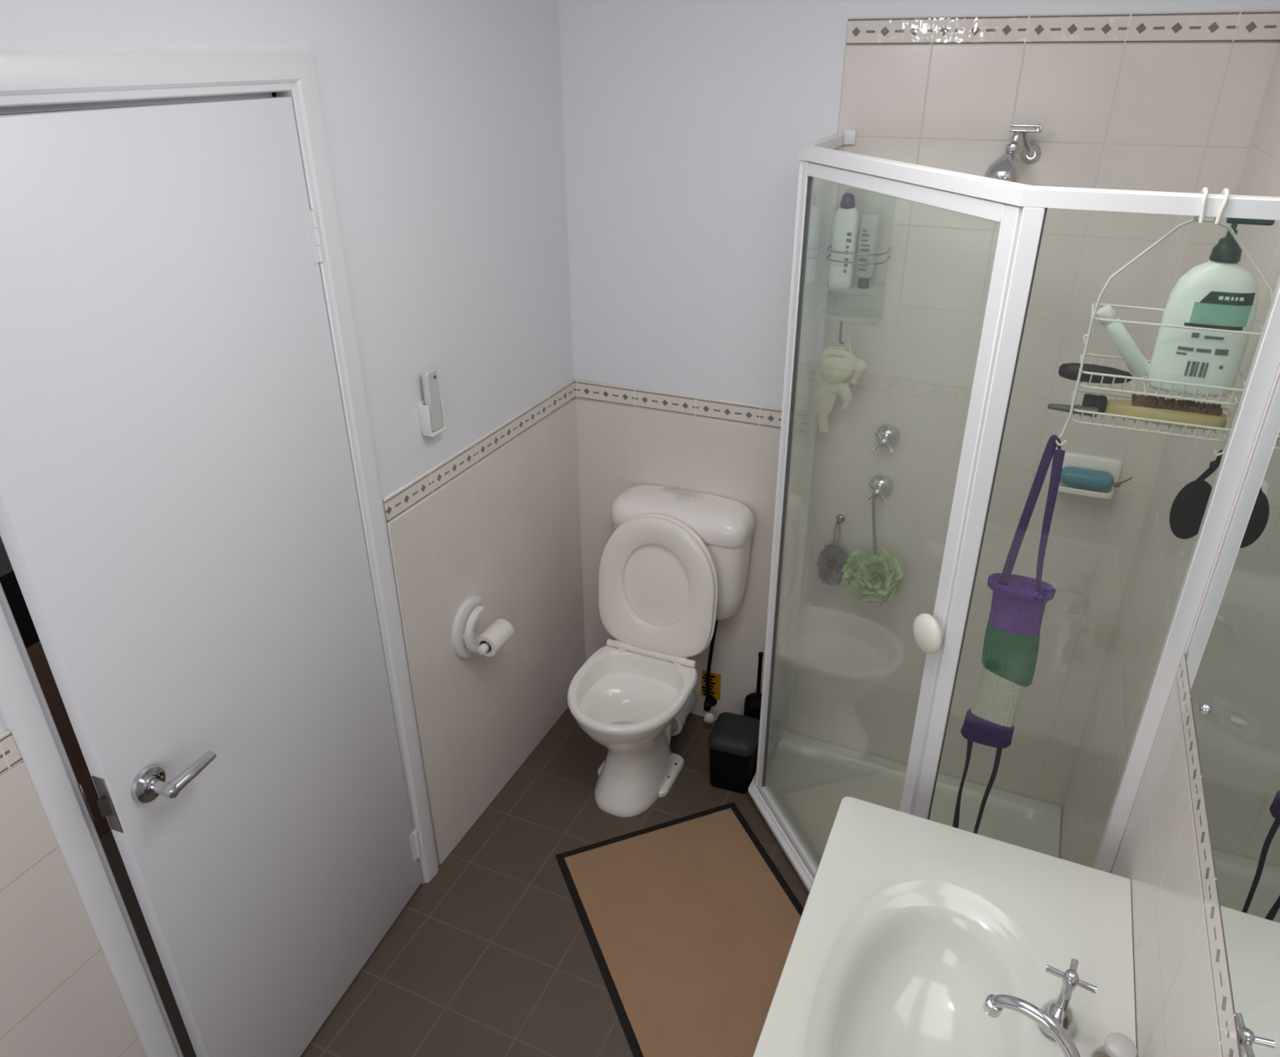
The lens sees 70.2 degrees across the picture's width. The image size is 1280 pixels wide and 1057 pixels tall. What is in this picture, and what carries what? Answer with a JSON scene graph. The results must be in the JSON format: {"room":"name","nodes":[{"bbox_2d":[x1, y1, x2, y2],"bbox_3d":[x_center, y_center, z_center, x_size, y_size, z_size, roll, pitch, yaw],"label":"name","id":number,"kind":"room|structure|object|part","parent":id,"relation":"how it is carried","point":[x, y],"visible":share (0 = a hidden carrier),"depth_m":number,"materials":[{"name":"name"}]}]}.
{"room":"bathroom","nodes":[
{"label":"bathroom","id":0,"kind":"room"},
{"bbox_2d":[0,102,191,838],"bbox_3d":[-1.801,-0.014,2.000,0.100,2.400,3.100,12,30,21],"label":"wall","id":1,"kind":"structure","parent":0,"point":[8,580],"depth_m":2.51,"materials":[{"name":"paint"}]},
{"bbox_2d":[0,0,585,1056],"bbox_3d":[-0.885,0.172,1.635,0.106,2.400,3.100,12,30,21],"label":"wall","id":2,"kind":"structure","parent":0,"point":[443,119],"depth_m":2.20,"materials":[{"name":"paint"}]},
{"bbox_2d":[0,96,421,1056],"bbox_3d":[-0.736,0.279,1.809,0.100,2.024,0.762,9,29,17],"label":"door","id":3,"kind":"structure","parent":2,"relation":"in","point":[181,531],"depth_m":1.62,"materials":[{"name":"paint"}]},
{"bbox_3d":[-0.890,0.462,1.524,0.026,0.120,0.003,9,29,17],"label":"latch plate","id":4,"kind":"part","parent":3,"relation":"part of","materials":[{"name":"silver metal"}]},
{"bbox_3d":[-0.801,0.427,1.600,0.053,0.025,0.112,9,29,17],"label":"lever","id":5,"kind":"part","parent":3,"relation":"part of","materials":[{"name":"silver metal"}]},
{"bbox_2d":[0,48,438,1056],"bbox_3d":[-0.820,0.235,1.823,0.113,2.113,0.881,12,30,21],"label":"door frame","id":6,"kind":"structure","parent":2,"relation":"attached to","point":[31,80],"depth_m":1.59,"materials":[{"name":"paint"}]},
{"bbox_3d":[-0.951,0.455,1.538,0.053,0.080,0.003,12,30,21],"label":"striker plate","id":7,"kind":"part","parent":6,"relation":"part of","materials":[{"name":"metal"}]},
{"bbox_2d":[417,398,447,436],"bbox_3d":[-0.500,-0.272,2.199,0.034,0.083,0.061,12,30,21],"label":"remote holder","id":8,"kind":"object","parent":2,"relation":"attached to","point":[424,411],"visible":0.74,"depth_m":2.18,"materials":[{"name":"white plastic"}]},
{"bbox_3d":[-0.513,-0.277,2.202,0.005,0.077,0.060,12,30,21],"label":"plate","id":9,"kind":"part","parent":8,"relation":"part of","materials":[{"name":"white plastic"}]},
{"bbox_2d":[422,368,442,431],"bbox_3d":[-0.496,-0.307,2.179,0.020,0.149,0.043,12,30,21],"label":"remote control","id":10,"kind":"object","parent":8,"relation":"in","point":[429,376],"visible":0.96,"depth_m":2.16,"materials":[{"name":"grey plastic"}]},
{"bbox_2d":[451,595,490,657],"bbox_3d":[-0.446,0.282,2.548,0.074,0.177,0.171,12,30,21],"label":"toilet roll holder","id":11,"kind":"object","parent":2,"relation":"attached to","point":[464,645],"visible":0.91,"depth_m":2.50,"materials":[{"name":"white plastic"}]},
{"bbox_2d":[475,618,514,657],"bbox_3d":[-0.411,0.309,2.585,0.068,0.068,0.101,12,30,21],"label":"toilet roll","id":12,"kind":"object","parent":11,"relation":"on","point":[501,631],"visible":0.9,"depth_m":2.56,"materials":[{"name":"paper"}]},
{"bbox_2d":[99,706,808,1056],"bbox_3d":[-0.537,1.348,2.080,2.855,0.100,3.300,12,30,21],"label":"floor","id":13,"kind":"structure","parent":0,"point":[491,956],"depth_m":2.45,"materials":[{"name":"tile"}]},
{"bbox_2d":[567,484,754,817],"bbox_3d":[0.036,0.402,2.813,0.448,0.887,0.627,12,30,21],"label":"toilet","id":14,"kind":"object","parent":13,"relation":"on","point":[674,563],"visible":1,"depth_m":2.82,"materials":[{"name":"white ceramic"}]},
{"bbox_3d":[0.048,0.178,2.799,0.384,0.443,0.074,12,30,21],"label":"seat","id":15,"kind":"part","parent":14,"relation":"part of","materials":[{"name":"plastic"}]},
{"bbox_3d":[0.057,0.170,2.818,0.390,0.454,0.074,12,30,21],"label":"lid","id":16,"kind":"part","parent":14,"relation":"part of","materials":[{"name":"plastic"}]},
{"bbox_3d":[0.129,-0.047,2.816,0.448,0.085,0.165,12,30,21],"label":"cistern lid","id":17,"kind":"part","parent":14,"relation":"part of","materials":[{"name":"ceramic"}]},
{"bbox_2d":[555,802,803,1056],"bbox_3d":[0.173,1.094,2.441,0.585,0.006,0.830,-10,29,-18],"label":"bath mat","id":18,"kind":"object","parent":13,"relation":"on","point":[690,925],"visible":0.79,"depth_m":2.46,"materials":[{"name":"brown fabric"}]},
{"bbox_2d":[707,711,759,793],"bbox_3d":[0.303,0.721,2.932,0.148,0.209,0.162,9,29,18],"label":"waste bin","id":19,"kind":"object","parent":13,"relation":"on","point":[733,739],"visible":0.92,"depth_m":2.87,"materials":[{"name":"grey plastic"}]},
{"bbox_3d":[0.303,0.646,2.892,0.148,0.039,0.162,9,29,18],"label":"lid","id":20,"kind":"part","parent":19,"relation":"part of","materials":[{"name":"grey plastic"}]},
{"bbox_2d":[743,652,763,720],"bbox_3d":[0.388,0.573,3.009,0.092,0.398,0.092,12,30,21],"label":"toilet brush","id":21,"kind":"object","parent":13,"relation":"on","point":[752,708],"visible":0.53,"depth_m":2.98,"materials":[{"name":"black plastic"}]},
{"bbox_2d":[754,732,1062,892],"bbox_3d":[0.720,0.974,2.625,0.884,0.042,0.861,12,30,21],"label":"shower tray","id":22,"kind":"object","parent":13,"relation":"on","point":[809,779],"visible":0.29,"depth_m":2.87,"materials":[{"name":"ceramic"}]},
{"bbox_2d":[747,128,1279,891],"bbox_3d":[0.585,0.141,2.133,0.333,1.890,1.260,-10,29,-18],"label":"shower frame","id":23,"kind":"object","parent":22,"relation":"on","point":[1020,209],"visible":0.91,"depth_m":1.66,"materials":[{"name":"metal"}]},
{"bbox_3d":[0.369,-0.006,2.435,0.020,1.830,0.022,12,30,21],"label":"post","id":24,"kind":"part","parent":23,"relation":"part of","materials":[{"name":"metal"}]},
{"bbox_3d":[0.592,0.967,2.566,0.309,0.026,1.260,-11,29,-19],"label":"sill","id":25,"kind":"part","parent":23,"relation":"part of","materials":[{"name":"metal"}]},
{"bbox_2d":[817,519,848,586],"bbox_3d":[0.577,0.079,2.707,0.094,0.214,0.075,12,30,21],"label":"sponge","id":26,"kind":"object","parent":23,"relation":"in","point":[832,559],"visible":0.98,"depth_m":2.70,"materials":[{"name":"grey plastic"}]},
{"bbox_3d":[0.581,0.019,2.689,0.021,0.092,0.032,12,30,21],"label":"hanging cord","id":27,"kind":"part","parent":26,"relation":"part of","materials":[{"name":"grey fabric"}]},
{"bbox_2d":[810,337,866,432],"bbox_3d":[0.527,-0.380,2.425,0.140,0.271,0.052,12,30,21],"label":"stuffed toy","id":28,"kind":"object","parent":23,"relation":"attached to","point":[839,367],"visible":1,"depth_m":2.40,"materials":[{"name":"beige fabric"}]},
{"bbox_2d":[841,488,903,606],"bbox_3d":[0.670,0.057,2.602,0.135,0.351,0.169,-22,34,-34],"label":"sponge","id":29,"kind":"object","parent":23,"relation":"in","point":[875,576],"visible":1,"depth_m":2.60,"materials":[{"name":"green plastic"}]},
{"bbox_3d":[0.665,-0.008,2.579,0.013,0.215,0.045,-16,32,-28],"label":"hanging cord","id":30,"kind":"part","parent":29,"relation":"part of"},
{"bbox_3d":[0.482,0.155,2.119,0.020,1.817,0.705,-9,29,-16],"label":"door frame","id":31,"kind":"part","parent":23,"relation":"part of","materials":[{"name":"metal"}]},
{"bbox_3d":[0.561,0.205,1.772,0.040,0.082,0.082,-9,29,-16],"label":"door knob","id":32,"kind":"part","parent":23,"relation":"part of","materials":[{"name":"beige plastic"}]},
{"bbox_3d":[0.608,0.317,1.818,0.031,1.830,0.026,12,30,21],"label":"post","id":33,"kind":"part","parent":23,"relation":"part of","materials":[{"name":"metal"}]},
{"bbox_2d":[952,435,1065,834],"bbox_3d":[0.720,0.291,1.814,0.120,1.034,0.060,12,30,21],"label":"back scrubber","id":34,"kind":"object","parent":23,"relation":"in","point":[1011,647],"visible":0.86,"depth_m":1.75,"materials":[{"name":"purple fabric"}]},
{"bbox_3d":[0.591,-0.674,1.707,0.294,0.027,1.238,-11,29,-19],"label":"rail","id":35,"kind":"part","parent":23,"relation":"part of","materials":[{"name":"metal"}]},
{"bbox_2d":[1055,186,1273,457],"bbox_3d":[0.840,-0.322,1.443,0.256,0.427,0.173,12,30,21],"label":"wire caddy","id":36,"kind":"object","parent":23,"relation":"hanging from","point":[1225,191],"visible":0.75,"depth_m":1.47,"materials":[{"name":"white metal"}]},
{"bbox_2d":[1047,403,1098,417],"bbox_3d":[0.745,-0.206,1.570,0.079,0.018,0.018,12,30,21],"label":"razor","id":37,"kind":"object","parent":36,"relation":"in","point":[1062,407],"visible":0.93,"depth_m":1.56,"materials":[{"name":"grey plastic"}]},
{"bbox_2d":[1057,362,1133,383],"bbox_3d":[0.760,-0.258,1.522,0.112,0.031,0.032,12,30,21],"label":"hairbrush","id":38,"kind":"object","parent":36,"relation":"in","point":[1067,371],"visible":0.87,"depth_m":1.51,"materials":[{"name":"brown plastic"}]},
{"bbox_2d":[1095,305,1149,377],"bbox_3d":[0.801,-0.306,1.507,0.106,0.121,0.027,7,29,13],"label":"tube","id":39,"kind":"object","parent":36,"relation":"in","point":[1135,362],"visible":0.9,"depth_m":1.50,"materials":[{"name":"white plastic"}]},
{"bbox_2d":[1070,389,1233,442],"bbox_3d":[0.858,-0.190,1.539,0.244,0.027,0.114,12,30,21],"label":"basket","id":40,"kind":"object","parent":36,"relation":"on","point":[1223,430],"depth_m":1.51,"materials":[{"name":"white metal"}]},
{"bbox_2d":[1081,393,1227,431],"bbox_3d":[0.862,-0.200,1.532,0.215,0.040,0.052,12,30,21],"label":"bath brush","id":41,"kind":"object","parent":36,"relation":"in","point":[1153,407],"visible":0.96,"depth_m":1.51,"materials":[{"name":"brown wood"}]},
{"bbox_2d":[1079,303,1262,405],"bbox_3d":[0.854,-0.286,1.489,0.250,0.119,0.117,12,30,21],"label":"basket","id":42,"kind":"object","parent":36,"relation":"on","point":[1091,330],"depth_m":1.47,"materials":[{"name":"white metal"}]},
{"bbox_2d":[1168,449,1222,539],"bbox_3d":[0.936,-0.060,1.531,0.042,0.177,0.055,-25,36,-38],"label":"pad","id":43,"kind":"object","parent":36,"relation":"hanging from","point":[1188,508],"visible":0.88,"depth_m":1.53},
{"bbox_3d":[0.933,-0.101,1.492,0.012,0.070,0.035,-10,29,-18],"label":"cord","id":44,"kind":"part","parent":43,"relation":"part of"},
{"bbox_2d":[1146,217,1275,396],"bbox_3d":[0.900,-0.350,1.436,0.126,0.272,0.074,12,30,21],"label":"pump bottle","id":45,"kind":"object","parent":36,"relation":"in","point":[1219,292],"visible":0.88,"depth_m":1.42,"materials":[{"name":"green plastic"}]},
{"bbox_2d":[752,796,1136,1056],"bbox_3d":[0.439,1.142,1.506,0.518,0.789,1.007,12,30,21],"label":"sink","id":46,"kind":"object","parent":13,"relation":"on","point":[908,924],"visible":0.96,"depth_m":1.56,"materials":[{"name":"ceramic"},{"name":"painted wood"}]},
{"bbox_2d":[982,994,1079,1056],"bbox_3d":[0.554,0.734,1.287,0.155,0.136,0.048,24,36,38],"label":"spout","id":47,"kind":"object","parent":46,"relation":"on","point":[993,1006],"visible":1,"depth_m":1.26,"materials":[{"name":"silver metal"}]},
{"bbox_2d":[1039,958,1097,1038],"bbox_3d":[0.634,0.704,1.362,0.056,0.119,0.056,-6,28,-11],"label":"tap","id":48,"kind":"object","parent":46,"relation":"on","point":[1060,1009],"visible":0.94,"depth_m":1.36,"materials":[{"name":"silver metal"}]},
{"bbox_3d":[0.634,0.665,1.342,0.056,0.031,0.056,-6,28,-11],"label":"cross handle","id":49,"kind":"part","parent":48,"relation":"part of","materials":[{"name":"silver metal"}]},
{"bbox_2d":[1090,1032,1137,1056],"bbox_3d":[0.665,0.757,1.280,0.060,0.100,0.060,12,30,21],"label":"glass jar","id":50,"kind":"object","parent":46,"relation":"on","point":[1116,1044],"visible":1,"depth_m":1.26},
{"bbox_3d":[0.665,0.762,1.283,0.060,0.088,0.060,12,30,21],"label":"glass","id":51,"kind":"part","parent":50,"relation":"part of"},
{"bbox_2d":[558,0,1279,808],"bbox_3d":[0.565,-0.346,2.605,1.855,2.400,0.107,12,30,21],"label":"wall","id":52,"kind":"structure","parent":0,"point":[686,122],"depth_m":2.41,"materials":[{"name":"tile"}]},
{"bbox_2d":[703,620,718,723],"bbox_3d":[0.242,0.461,3.083,0.044,0.448,0.088,4,28,8],"label":"supply hose","id":53,"kind":"object","parent":52,"relation":"attached to","point":[710,700],"visible":0.9,"depth_m":3.13,"materials":[{"name":"black plastic"}]},
{"bbox_3d":[0.239,0.657,3.150,0.036,0.038,0.024,2,28,4],"label":"valve handle","id":54,"kind":"part","parent":53,"relation":"part of","materials":[{"name":"white plastic"}]},
{"bbox_2d":[701,670,720,700],"bbox_3d":[0.246,0.545,3.169,0.070,0.110,0.004,12,30,21],"label":"tag","id":55,"kind":"object","parent":53,"relation":"attached to","point":[715,679],"visible":0.84,"depth_m":3.17,"materials":[{"name":"yellow paper"}]},
{"bbox_2d":[835,514,845,524],"bbox_3d":[0.588,-0.024,2.683,0.028,0.028,0.026,12,30,21],"label":"wall hook","id":56,"kind":"object","parent":52,"relation":"attached to","point":[841,517],"visible":1,"depth_m":2.68,"materials":[{"name":"silver metal"}]},
{"bbox_2d":[826,244,892,344],"bbox_3d":[0.547,-0.658,2.308,0.150,0.372,0.122,12,30,21],"label":"shower caddy","id":57,"kind":"object","parent":52,"relation":"attached to","point":[829,246],"visible":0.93,"depth_m":2.25,"materials":[{"name":"clear plastic"}]},
{"bbox_2d":[828,192,858,288],"bbox_3d":[0.512,-0.721,2.284,0.058,0.228,0.043,12,30,21],"label":"shampoo bottle","id":58,"kind":"object","parent":57,"relation":"in","point":[846,220],"visible":0.99,"depth_m":2.27,"materials":[{"name":"white plastic"}]},
{"bbox_3d":[0.546,-0.689,2.289,0.150,0.026,0.116,12,30,21],"label":"guard rail","id":59,"kind":"part","parent":57,"relation":"part of","materials":[{"name":"silver metal"}]},
{"bbox_2d":[856,213,879,288],"bbox_3d":[0.568,-0.693,2.284,0.044,0.178,0.032,12,30,21],"label":"shampoo bottle","id":60,"kind":"object","parent":57,"relation":"on","point":[863,282],"visible":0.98,"depth_m":2.29,"materials":[{"name":"black plastic"}]},
{"bbox_2d":[866,474,893,502],"bbox_3d":[0.673,-0.110,2.570,0.068,0.068,0.064,12,30,21],"label":"tap","id":61,"kind":"object","parent":52,"relation":"attached to","point":[883,485],"visible":0.98,"depth_m":2.57,"materials":[{"name":"silver metal"}]},
{"bbox_3d":[0.668,-0.104,2.561,0.057,0.057,0.040,12,30,21],"label":"cross handle","id":62,"kind":"part","parent":61,"relation":"part of","materials":[{"name":"silver metal"}]},
{"bbox_2d":[872,423,899,453],"bbox_3d":[0.673,-0.244,2.500,0.068,0.068,0.064,12,30,21],"label":"tap","id":63,"kind":"object","parent":52,"relation":"attached to","point":[886,435],"visible":1,"depth_m":2.50,"materials":[{"name":"silver metal"}]},
{"bbox_3d":[0.668,-0.239,2.490,0.057,0.057,0.040,12,30,21],"label":"cross handle","id":64,"kind":"part","parent":63,"relation":"part of","materials":[{"name":"silver metal"}]},
{"bbox_2d":[983,124,1043,182],"bbox_3d":[0.850,-0.834,2.042,0.175,0.131,0.076,-18,33,-30],"label":"shower","id":65,"kind":"object","parent":52,"relation":"attached to","point":[1006,167],"visible":0.93,"depth_m":2.01,"materials":[{"name":"silver metal"}]},
{"bbox_3d":[0.854,-0.884,2.013,0.067,0.015,0.028,12,30,21],"label":"swivel lever","id":66,"kind":"part","parent":65,"relation":"part of","materials":[{"name":"silver metal"}]},
{"bbox_3d":[0.882,-0.862,2.060,0.040,0.075,0.079,14,31,26],"label":"arm","id":67,"kind":"part","parent":65,"relation":"part of","materials":[{"name":"silver metal"}]},
{"bbox_2d":[1049,452,1122,499],"bbox_3d":[1.134,-0.131,2.321,0.160,0.090,0.072,12,30,21],"label":"soap dish","id":68,"kind":"object","parent":52,"relation":"attached to","point":[1113,466],"visible":0.56,"depth_m":2.32,"materials":[{"name":"white ceramic"}]},
{"bbox_3d":[1.133,-0.100,2.334,0.140,0.023,0.066,12,30,21],"label":"dish","id":69,"kind":"part","parent":68,"relation":"part of","materials":[{"name":"white ceramic"}]},
{"bbox_2d":[1060,466,1114,489],"bbox_3d":[1.133,-0.128,2.316,0.128,0.038,0.048,12,30,21],"label":"soap bar","id":70,"kind":"object","parent":68,"relation":"on","point":[1095,479],"visible":0.94,"depth_m":2.30,"materials":[{"name":"teal"}]},
{"bbox_2d":[1113,477,1132,488],"bbox_3d":[1.200,-0.115,2.266,0.014,0.039,0.040,-19,33,-31],"label":"brush","id":71,"kind":"object","parent":68,"relation":"on","point":[1117,484],"visible":1,"depth_m":2.27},
{"bbox_2d":[1059,43,1279,1056],"bbox_3d":[0.711,0.497,0.999,0.106,2.400,3.100,12,30,21],"label":"wall","id":72,"kind":"structure","parent":0,"point":[1184,1004],"depth_m":1.57,"materials":[{"name":"tile"}]},
{"bbox_2d":[1186,382,1279,1056],"bbox_3d":[0.627,0.128,0.750,0.014,0.914,1.445,12,30,21],"label":"wall mirror","id":73,"kind":"object","parent":72,"relation":"attached to","point":[1233,659],"visible":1,"depth_m":1.15,"materials":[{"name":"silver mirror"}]}
]}

